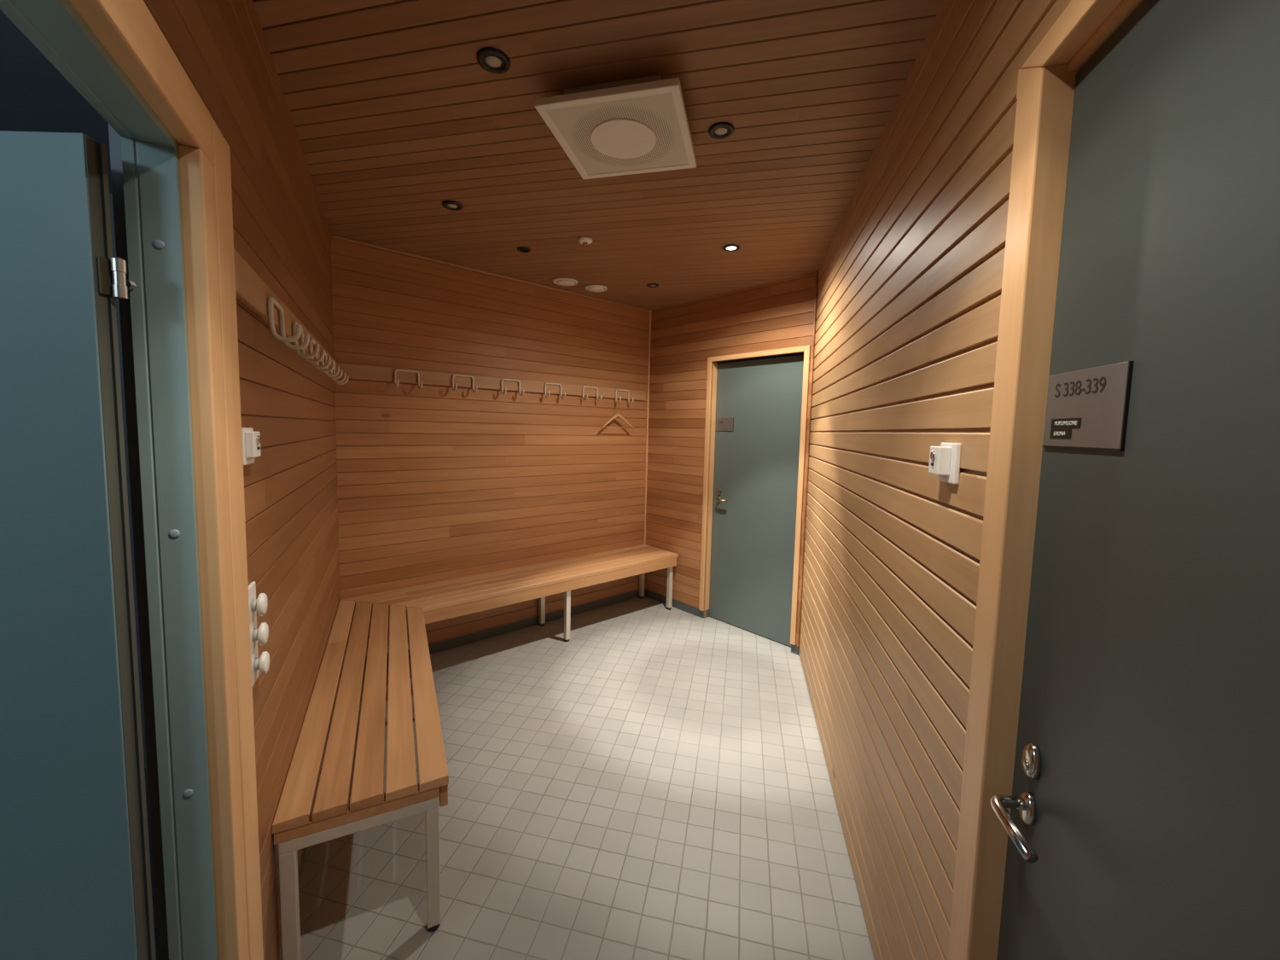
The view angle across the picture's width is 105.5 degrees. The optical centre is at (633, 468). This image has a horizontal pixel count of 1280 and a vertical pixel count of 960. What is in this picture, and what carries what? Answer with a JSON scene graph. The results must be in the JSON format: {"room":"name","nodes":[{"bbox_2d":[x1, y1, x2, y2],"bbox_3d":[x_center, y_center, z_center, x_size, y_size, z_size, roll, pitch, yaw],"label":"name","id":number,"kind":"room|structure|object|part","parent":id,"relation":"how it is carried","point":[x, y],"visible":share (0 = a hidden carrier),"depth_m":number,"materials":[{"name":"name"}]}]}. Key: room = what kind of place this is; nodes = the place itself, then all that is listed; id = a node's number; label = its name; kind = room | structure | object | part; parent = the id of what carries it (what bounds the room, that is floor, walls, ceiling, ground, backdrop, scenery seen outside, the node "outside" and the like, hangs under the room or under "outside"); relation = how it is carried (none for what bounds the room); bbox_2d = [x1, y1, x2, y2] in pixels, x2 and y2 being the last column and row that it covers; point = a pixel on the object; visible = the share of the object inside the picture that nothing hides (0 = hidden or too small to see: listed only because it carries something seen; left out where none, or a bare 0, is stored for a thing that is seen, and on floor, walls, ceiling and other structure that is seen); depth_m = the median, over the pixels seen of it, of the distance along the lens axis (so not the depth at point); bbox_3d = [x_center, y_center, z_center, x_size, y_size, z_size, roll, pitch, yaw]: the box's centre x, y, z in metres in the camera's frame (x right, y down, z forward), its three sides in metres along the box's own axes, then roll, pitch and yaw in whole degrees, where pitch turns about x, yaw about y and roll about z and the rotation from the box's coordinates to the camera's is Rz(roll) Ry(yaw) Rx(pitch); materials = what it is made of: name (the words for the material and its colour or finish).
{"room":"changing room","nodes":[
{"label":"changing room","id":0,"kind":"room"},
{"bbox_2d":[0,9,112,194],"bbox_3d":[-1.771,-0.971,-0.142,2.518,0.040,4.200,-1,5,-26],"label":"ceiling","id":1,"kind":"structure","parent":0,"point":[35,96],"depth_m":1.41,"materials":[{"name":"blue paint"}]},
{"bbox_2d":[109,193,145,752],"bbox_3d":[-2.736,0.082,1.855,2.515,2.420,0.052,-1,5,-26],"label":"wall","id":2,"kind":"structure","parent":0,"point":[110,194],"depth_m":2.10,"materials":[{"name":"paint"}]},
{"bbox_2d":[108,123,168,959],"bbox_3d":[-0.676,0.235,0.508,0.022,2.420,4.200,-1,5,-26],"label":"door frame","id":3,"kind":"structure","parent":0,"point":[114,138],"depth_m":0.82,"materials":[{"name":"blue paint"}]},
{"bbox_2d":[143,0,340,959],"bbox_3d":[-0.874,0.128,1.077,0.031,2.535,3.791,-1,5,-26],"label":"wall","id":4,"kind":"structure","parent":0,"point":[281,230],"depth_m":1.35,"materials":[{"name":"brown wood"}]},
{"bbox_2d":[0,0,218,959],"bbox_3d":[-0.882,0.452,0.614,1.549,1.962,0.575,4,5,31],"label":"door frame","id":5,"kind":"structure","parent":4,"relation":"in","point":[75,873],"depth_m":0.76,"materials":[{"name":"teal paint"}]},
{"bbox_3d":[-0.782,-0.285,0.723,0.003,0.052,0.022,1,5,0],"label":"hinge plate","id":6,"kind":"part","parent":5,"relation":"part of","materials":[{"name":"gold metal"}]},
{"bbox_2d":[68,0,215,167],"bbox_3d":[-0.498,-0.526,0.334,0.032,0.086,1.156,-1,5,-26],"label":"trim","id":7,"kind":"structure","parent":4,"relation":"attached to","point":[127,30],"depth_m":0.65,"materials":[{"name":"brown wood"}]},
{"bbox_2d":[177,144,249,959],"bbox_3d":[-0.758,0.440,0.897,0.032,1.942,0.064,-1,5,-26],"label":"trim","id":8,"kind":"structure","parent":4,"relation":"attached to","point":[196,172],"depth_m":0.85,"materials":[{"name":"brown wood"}]},
{"bbox_2d":[212,118,263,959],"bbox_3d":[-0.796,0.390,0.972,0.032,2.028,0.099,-1,5,-26],"label":"trim","id":9,"kind":"structure","parent":4,"relation":"attached to","point":[222,155],"depth_m":0.95,"materials":[{"name":"brown wood"}]},
{"bbox_2d":[241,427,260,465],"bbox_3d":[-0.840,-0.050,1.070,0.030,0.080,0.080,-1,5,-26],"label":"switch","id":10,"kind":"object","parent":4,"relation":"attached to","point":[251,439],"visible":0.91,"depth_m":1.04,"materials":[{"name":"white plastic"}]},
{"bbox_3d":[-0.848,-0.050,1.066,0.011,0.080,0.080,-1,5,-26],"label":"plate","id":11,"kind":"part","parent":10,"relation":"part of","materials":[{"name":"white plastic"}]},
{"bbox_2d":[248,581,269,686],"bbox_3d":[-0.842,0.369,1.093,0.034,0.223,0.068,-1,5,-26],"label":"light switch","id":12,"kind":"object","parent":4,"relation":"attached to","point":[259,605],"visible":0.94,"depth_m":1.08,"materials":[{"name":"white plastic"}]},
{"bbox_3d":[-0.844,0.304,1.086,0.010,0.028,0.028,-1,5,-26],"label":"button stem","id":13,"kind":"part","parent":12,"relation":"part of","materials":[{"name":"grey plastic"}]},
{"bbox_3d":[-0.853,0.369,1.087,0.008,0.223,0.068,-1,5,-26],"label":"plate","id":14,"kind":"part","parent":12,"relation":"part of","materials":[{"name":"white plastic"}]},
{"bbox_3d":[-0.845,0.371,1.091,0.010,0.028,0.028,-1,5,-26],"label":"button stem","id":15,"kind":"part","parent":12,"relation":"part of","materials":[{"name":"grey plastic"}]},
{"bbox_3d":[-0.847,0.439,1.097,0.010,0.028,0.028,-1,5,-26],"label":"button stem","id":16,"kind":"part","parent":12,"relation":"part of","materials":[{"name":"grey plastic"}]},
{"bbox_2d":[233,248,337,376],"bbox_3d":[-1.231,-0.475,1.839,0.020,0.084,1.971,-1,5,-26],"label":"rail","id":17,"kind":"object","parent":4,"relation":"attached to","point":[252,291],"visible":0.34,"depth_m":1.14,"materials":[{"name":"brown wood"}]},
{"bbox_2d":[267,296,309,349],"bbox_3d":[-0.903,-0.379,1.280,0.069,0.112,0.147,-1,5,-26],"label":"coat hook","id":18,"kind":"object","parent":17,"relation":"attached to","point":[270,301],"visible":1,"depth_m":1.23,"materials":[{"name":"metal"}]},
{"bbox_2d":[291,321,324,363],"bbox_3d":[-1.047,-0.406,1.570,0.069,0.112,0.147,-1,5,-26],"label":"coat hook","id":19,"kind":"object","parent":17,"relation":"attached to","point":[306,357],"visible":0.82,"depth_m":1.52,"materials":[{"name":"metal"}]},
{"bbox_2d":[308,337,335,372],"bbox_3d":[-1.190,-0.432,1.861,0.069,0.112,0.147,-1,5,-26],"label":"coat hook","id":20,"kind":"object","parent":17,"relation":"attached to","point":[311,341],"visible":0.83,"depth_m":1.81,"materials":[{"name":"silver metal"}]},
{"bbox_2d":[320,351,342,378],"bbox_3d":[-1.333,-0.459,2.151,0.069,0.112,0.147,-1,5,-26],"label":"coat hook","id":21,"kind":"object","parent":17,"relation":"attached to","point":[323,362],"visible":0.75,"depth_m":2.13,"materials":[{"name":"metal"}]},
{"bbox_2d":[329,359,348,384],"bbox_3d":[-1.477,-0.485,2.442,0.069,0.112,0.147,-1,5,-26],"label":"coat hook","id":22,"kind":"object","parent":17,"relation":"attached to","point":[345,376],"visible":0.68,"depth_m":2.39,"materials":[{"name":"silver metal"}]},
{"bbox_2d":[279,674,341,959],"bbox_3d":[-1.275,1.287,1.950,0.010,0.067,2.055,-1,5,-26],"label":"baseboard","id":23,"kind":"structure","parent":4,"relation":"attached to","point":[304,852],"depth_m":1.66,"materials":[{"name":"tile"}]},
{"bbox_2d":[330,234,649,672],"bbox_3d":[-0.800,-0.070,3.564,2.385,2.535,0.031,-3,6,-41],"label":"wall","id":24,"kind":"structure","parent":0,"point":[436,483],"depth_m":3.30,"materials":[{"name":"brown wood"}]},
{"bbox_2d":[342,589,639,671],"bbox_3d":[-0.823,1.161,3.657,2.375,0.067,0.010,-3,6,-41],"label":"baseboard","id":25,"kind":"structure","parent":24,"relation":"attached to","point":[458,641],"depth_m":3.61,"materials":[{"name":"tile"}]},
{"bbox_2d":[332,234,650,311],"bbox_3d":[-0.760,-1.325,3.449,2.365,0.014,0.014,-3,6,-41],"label":"trim","id":26,"kind":"structure","parent":24,"relation":"attached to","point":[334,235],"depth_m":3.19,"materials":[{"name":"brown wood"}]},
{"bbox_2d":[337,362,645,401],"bbox_3d":[-0.788,-0.597,3.490,2.336,0.084,0.020,-3,6,-41],"label":"rail","id":27,"kind":"object","parent":24,"relation":"attached to","point":[352,370],"visible":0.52,"depth_m":3.24,"materials":[{"name":"brown wood"}]},
{"bbox_2d":[394,368,422,389],"bbox_3d":[-1.362,-0.545,2.941,0.147,0.112,0.069,-3,6,-41],"label":"coat hook","id":28,"kind":"object","parent":27,"relation":"attached to","point":[396,385],"visible":1,"depth_m":2.96,"materials":[{"name":"silver metal"}]},
{"bbox_2d":[451,373,477,392],"bbox_3d":[-1.100,-0.558,3.165,0.147,0.112,0.069,-3,6,-41],"label":"coat hook","id":29,"kind":"object","parent":27,"relation":"attached to","point":[454,375],"visible":1,"depth_m":3.17,"materials":[{"name":"silver metal"}]},
{"bbox_2d":[500,378,523,395],"bbox_3d":[-0.842,-0.570,3.385,0.147,0.112,0.069,-3,6,-41],"label":"coat hook","id":30,"kind":"object","parent":27,"relation":"attached to","point":[502,392],"visible":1,"depth_m":3.40,"materials":[{"name":"silver metal"}]},
{"bbox_2d":[544,382,565,398],"bbox_3d":[-0.584,-0.582,3.607,0.147,0.112,0.069,-3,6,-41],"label":"coat hook","id":31,"kind":"object","parent":27,"relation":"attached to","point":[560,385],"visible":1,"depth_m":3.62,"materials":[{"name":"silver metal"}]},
{"bbox_2d":[582,385,602,401],"bbox_3d":[-0.326,-0.593,3.827,0.147,0.112,0.069,-3,6,-41],"label":"coat hook","id":32,"kind":"object","parent":27,"relation":"attached to","point":[600,399],"visible":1,"depth_m":3.85,"materials":[{"name":"silver metal"}]},
{"bbox_2d":[600,401,634,430],"bbox_3d":[-0.131,-0.438,3.992,0.344,0.227,0.033,-3,6,-41],"label":"clothes hanger","id":33,"kind":"object","parent":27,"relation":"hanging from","point":[618,414],"visible":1,"depth_m":3.98,"materials":[{"name":"brown wood"}]},
{"bbox_2d":[615,389,634,403],"bbox_3d":[-0.077,-0.605,4.040,0.147,0.112,0.069,-3,6,-41],"label":"coat hook","id":34,"kind":"object","parent":27,"relation":"attached to","point":[616,389],"visible":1,"depth_m":4.04,"materials":[{"name":"silver metal"}]},
{"bbox_2d":[143,595,874,959],"bbox_3d":[-1.600,1.351,1.800,6.600,0.050,7.800,2,5,13],"label":"floor","id":35,"kind":"structure","parent":0,"point":[651,782],"depth_m":1.86,"materials":[{"name":"tile"}]},
{"bbox_2d":[271,599,448,959],"bbox_3d":[-1.132,1.069,2.152,0.424,0.477,1.786,-1,5,-26],"label":"bench","id":36,"kind":"object","parent":35,"relation":"on","point":[339,698],"visible":1,"depth_m":1.53,"materials":[{"name":"brown wood"}]},
{"bbox_3d":[-0.912,1.181,1.293,0.035,0.368,0.035,-1,5,-26],"label":"leg","id":37,"kind":"part","parent":36,"relation":"part of","materials":[{"name":"paint"}]},
{"bbox_3d":[-0.754,0.944,1.353,0.395,0.032,0.040,-1,5,-26],"label":"cross rail","id":38,"kind":"part","parent":36,"relation":"part of","materials":[{"name":"brown wood"}]},
{"bbox_3d":[-1.127,0.844,2.134,0.424,0.026,1.786,-1,5,-26],"label":"seat","id":39,"kind":"part","parent":36,"relation":"part of","materials":[{"name":"brown wood"}]},
{"bbox_3d":[-1.027,0.894,1.905,0.395,0.032,0.040,-1,5,-26],"label":"cross rail","id":40,"kind":"part","parent":36,"relation":"part of","materials":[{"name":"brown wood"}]},
{"bbox_3d":[-1.260,0.851,2.379,0.395,0.032,0.040,-1,5,-26],"label":"cross rail","id":41,"kind":"part","parent":36,"relation":"part of","materials":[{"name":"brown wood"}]},
{"bbox_3d":[-0.598,1.175,1.448,0.035,0.368,0.035,-1,5,-26],"label":"leg","id":42,"kind":"part","parent":36,"relation":"part of","materials":[{"name":"paint"}]},
{"bbox_2d":[341,544,678,641],"bbox_3d":[-0.676,0.973,3.473,2.379,0.477,0.424,-3,6,-41],"label":"bench","id":43,"kind":"object","parent":35,"relation":"on","point":[444,600],"visible":0.97,"depth_m":3.32,"materials":[{"name":"brown wood"}]},
{"bbox_3d":[-0.698,0.993,3.699,0.035,0.368,0.035,-3,6,-41],"label":"leg","id":44,"kind":"part","parent":43,"relation":"part of","materials":[{"name":"paint"}]},
{"bbox_3d":[-0.470,1.019,3.433,0.035,0.368,0.035,-3,6,-41],"label":"leg","id":45,"kind":"part","parent":43,"relation":"part of","materials":[{"name":"paint"}]},
{"bbox_3d":[0.072,0.957,4.358,0.035,0.368,0.035,-3,6,-41],"label":"leg","id":46,"kind":"part","parent":43,"relation":"part of","materials":[{"name":"paint"}]},
{"bbox_3d":[0.300,0.984,4.093,0.035,0.368,0.035,-3,6,-41],"label":"leg","id":47,"kind":"part","parent":43,"relation":"part of","materials":[{"name":"paint"}]},
{"bbox_2d":[252,0,942,310],"bbox_3d":[-0.474,-1.224,1.878,2.782,0.050,4.963,2,5,13],"label":"ceiling","id":48,"kind":"structure","parent":0,"point":[396,116],"depth_m":1.66,"materials":[{"name":"brown wood"}]},
{"bbox_2d":[442,200,463,210],"bbox_3d":[-0.852,-1.236,2.287,0.094,0.008,0.094,2,5,13],"label":"recessed light","id":49,"kind":"object","parent":48,"relation":"in","point":[450,205],"visible":1,"depth_m":2.28,"materials":[{"name":"black plastic"}]},
{"bbox_2d":[476,46,510,74],"bbox_3d":[-0.397,-1.153,1.378,0.092,0.008,0.092,2,5,13],"label":"recessed light","id":50,"kind":"object","parent":48,"relation":"in","point":[492,60],"visible":1,"depth_m":1.37,"materials":[{"name":"black plastic"}]},
{"bbox_2d":[517,246,530,252],"bbox_3d":[-0.640,-1.275,2.837,0.080,0.008,0.080,2,5,13],"label":"recessed light","id":51,"kind":"object","parent":48,"relation":"in","point":[522,249],"visible":1,"depth_m":2.83,"materials":[{"name":"black plastic"}]},
{"bbox_2d":[552,277,577,285],"bbox_3d":[-0.483,-1.312,3.429,0.176,0.022,0.176,2,5,13],"label":"valve","id":52,"kind":"object","parent":48,"relation":"attached to","point":[560,281],"visible":1,"depth_m":3.39,"materials":[{"name":"white plastic"}]},
{"bbox_2d":[577,236,592,244],"bbox_3d":[-0.267,-1.241,2.661,0.080,0.032,0.080,2,5,13],"label":"ceiling sensor","id":53,"kind":"object","parent":48,"relation":"attached to","point":[583,240],"visible":1,"depth_m":2.64,"materials":[{"name":"white plastic"}]},
{"bbox_2d":[584,284,607,291],"bbox_3d":[-0.277,-1.319,3.570,0.168,0.022,0.168,2,5,13],"label":"valve","id":54,"kind":"object","parent":48,"relation":"attached to","point":[593,288],"visible":1,"depth_m":3.53,"materials":[{"name":"white plastic"}]},
{"bbox_2d":[534,74,696,179],"bbox_3d":[-0.034,-1.124,1.603,0.434,0.084,0.434,2,5,14],"label":"ceiling vent","id":55,"kind":"object","parent":48,"relation":"in","point":[637,125],"visible":1,"depth_m":1.54,"materials":[{"name":"metal"}]},
{"bbox_3d":[-0.035,-1.096,1.606,0.382,0.017,0.382,2,5,14],"label":"perforated panel","id":56,"kind":"part","parent":55,"relation":"part of","materials":[{"name":"white metal"}]},
{"bbox_2d":[646,283,658,287],"bbox_3d":[0.135,-1.309,3.479,0.088,0.008,0.088,2,5,13],"label":"recessed light","id":57,"kind":"object","parent":48,"relation":"in","point":[649,285],"visible":1,"depth_m":3.46,"materials":[{"name":"black plastic"}]},
{"bbox_2d":[708,122,733,139],"bbox_3d":[0.300,-1.161,1.674,0.088,0.008,0.088,2,5,13],"label":"recessed light","id":58,"kind":"object","parent":48,"relation":"in","point":[719,130],"visible":1,"depth_m":1.67,"materials":[{"name":"black plastic"}]},
{"bbox_2d":[722,244,739,251],"bbox_3d":[0.547,-1.241,2.739,0.094,0.008,0.094,2,5,13],"label":"recessed light","id":59,"kind":"object","parent":48,"relation":"in","point":[732,247],"visible":1,"depth_m":2.73,"materials":[{"name":"white glass"}]},
{"bbox_2d":[644,271,818,645],"bbox_3d":[0.642,-0.054,3.775,0.031,2.535,1.533,-3,6,-42],"label":"wall","id":60,"kind":"structure","parent":0,"point":[776,314],"depth_m":3.95,"materials":[{"name":"brown wood"}]},
{"bbox_2d":[643,310,651,576],"bbox_3d":[0.115,-0.143,4.317,0.016,2.466,0.016,2,5,13],"label":"trim","id":61,"kind":"structure","parent":60,"relation":"attached to","point":[649,329],"depth_m":4.29,"materials":[{"name":"brown wood"}]},
{"bbox_2d":[698,356,717,610],"bbox_3d":[0.568,0.139,3.844,0.024,2.008,0.040,-3,6,-42],"label":"trim","id":62,"kind":"structure","parent":60,"relation":"attached to","point":[707,427],"depth_m":3.83,"materials":[{"name":"brown wood"}]},
{"bbox_2d":[644,588,799,655],"bbox_3d":[0.610,1.176,3.868,0.011,0.067,1.524,-3,6,-42],"label":"baseboard","id":63,"kind":"structure","parent":60,"relation":"attached to","point":[794,648],"depth_m":4.08,"materials":[{"name":"tile"}]},
{"bbox_2d":[705,352,803,646],"bbox_3d":[0.902,0.200,3.607,0.144,2.066,0.827,-3,6,-42],"label":"door","id":64,"kind":"structure","parent":60,"relation":"in","point":[756,463],"depth_m":3.58,"materials":[{"name":"grey paint"}]},
{"bbox_3d":[0.681,0.243,3.780,0.046,0.022,0.109,-3,6,-42],"label":"handle","id":65,"kind":"part","parent":64,"relation":"part of","materials":[{"name":"silver metal"}]},
{"bbox_2d":[715,417,733,431],"bbox_3d":[0.703,-0.344,3.765,0.004,0.104,0.162,-3,6,-42],"label":"door sign","id":66,"kind":"object","parent":64,"relation":"attached to","point":[726,423],"visible":1,"depth_m":3.76,"materials":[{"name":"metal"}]},
{"bbox_2d":[711,345,804,362],"bbox_3d":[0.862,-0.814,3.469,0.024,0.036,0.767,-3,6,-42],"label":"trim","id":67,"kind":"structure","parent":60,"relation":"attached to","point":[798,349],"depth_m":3.42,"materials":[{"name":"brown wood"}]},
{"bbox_2d":[790,345,810,645],"bbox_3d":[1.111,0.198,3.251,0.024,2.008,0.038,-3,6,-42],"label":"trim","id":68,"kind":"structure","parent":60,"relation":"attached to","point":[807,348],"depth_m":3.24,"materials":[{"name":"brown wood"}]},
{"bbox_2d":[797,270,818,646],"bbox_3d":[1.138,-0.031,3.197,0.016,2.466,0.016,2,5,13],"label":"trim","id":69,"kind":"structure","parent":60,"relation":"attached to","point":[817,271],"depth_m":3.19,"materials":[{"name":"brown wood"}]},
{"bbox_2d":[798,0,1122,959],"bbox_3d":[0.723,0.143,1.259,0.030,2.523,3.986,2,5,13],"label":"wall","id":70,"kind":"structure","parent":0,"point":[910,274],"depth_m":1.24,"materials":[{"name":"brown wood"}]},
{"bbox_2d":[928,442,961,484],"bbox_3d":[0.638,-0.013,1.008,0.038,0.082,0.080,2,5,13],"label":"switch","id":71,"kind":"object","parent":70,"relation":"attached to","point":[945,459],"visible":1,"depth_m":0.99,"materials":[{"name":"white plastic"}]},
{"bbox_2d":[948,64,1079,959],"bbox_3d":[0.617,0.408,0.811,0.080,2.080,0.070,2,5,13],"label":"trim","id":72,"kind":"structure","parent":70,"relation":"attached to","point":[1044,95],"depth_m":0.77,"materials":[{"name":"brown wood"}]},
{"bbox_2d":[1020,0,1122,69],"bbox_3d":[0.519,-0.575,0.306,0.032,0.044,0.948,2,5,13],"label":"trim","id":73,"kind":"structure","parent":70,"relation":"attached to","point":[1080,19],"depth_m":0.66,"materials":[{"name":"brown wood"}]},
{"bbox_2d":[1067,0,1144,70],"bbox_3d":[0.552,-0.546,0.276,0.048,0.012,0.860,2,5,13],"label":"trim","id":74,"kind":"structure","parent":70,"relation":"attached to","point":[1125,8],"depth_m":0.64,"materials":[{"name":"brown wood"}]},
{"bbox_2d":[990,0,1279,959],"bbox_3d":[0.531,0.465,0.354,0.149,2.040,0.895,2,5,13],"label":"door","id":75,"kind":"structure","parent":70,"relation":"in","point":[1143,823],"depth_m":0.52,"materials":[{"name":"grey paint"}]},
{"bbox_3d":[0.555,0.510,0.695,0.051,0.022,0.109,2,5,13],"label":"handle","id":76,"kind":"part","parent":75,"relation":"part of","materials":[{"name":"silver metal"}]},
{"bbox_2d":[1041,360,1133,451],"bbox_3d":[0.600,-0.080,0.653,0.005,0.106,0.157,2,5,13],"label":"door sign","id":77,"kind":"object","parent":75,"relation":"attached to","point":[1087,409],"visible":1,"depth_m":0.64,"materials":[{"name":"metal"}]}
]}

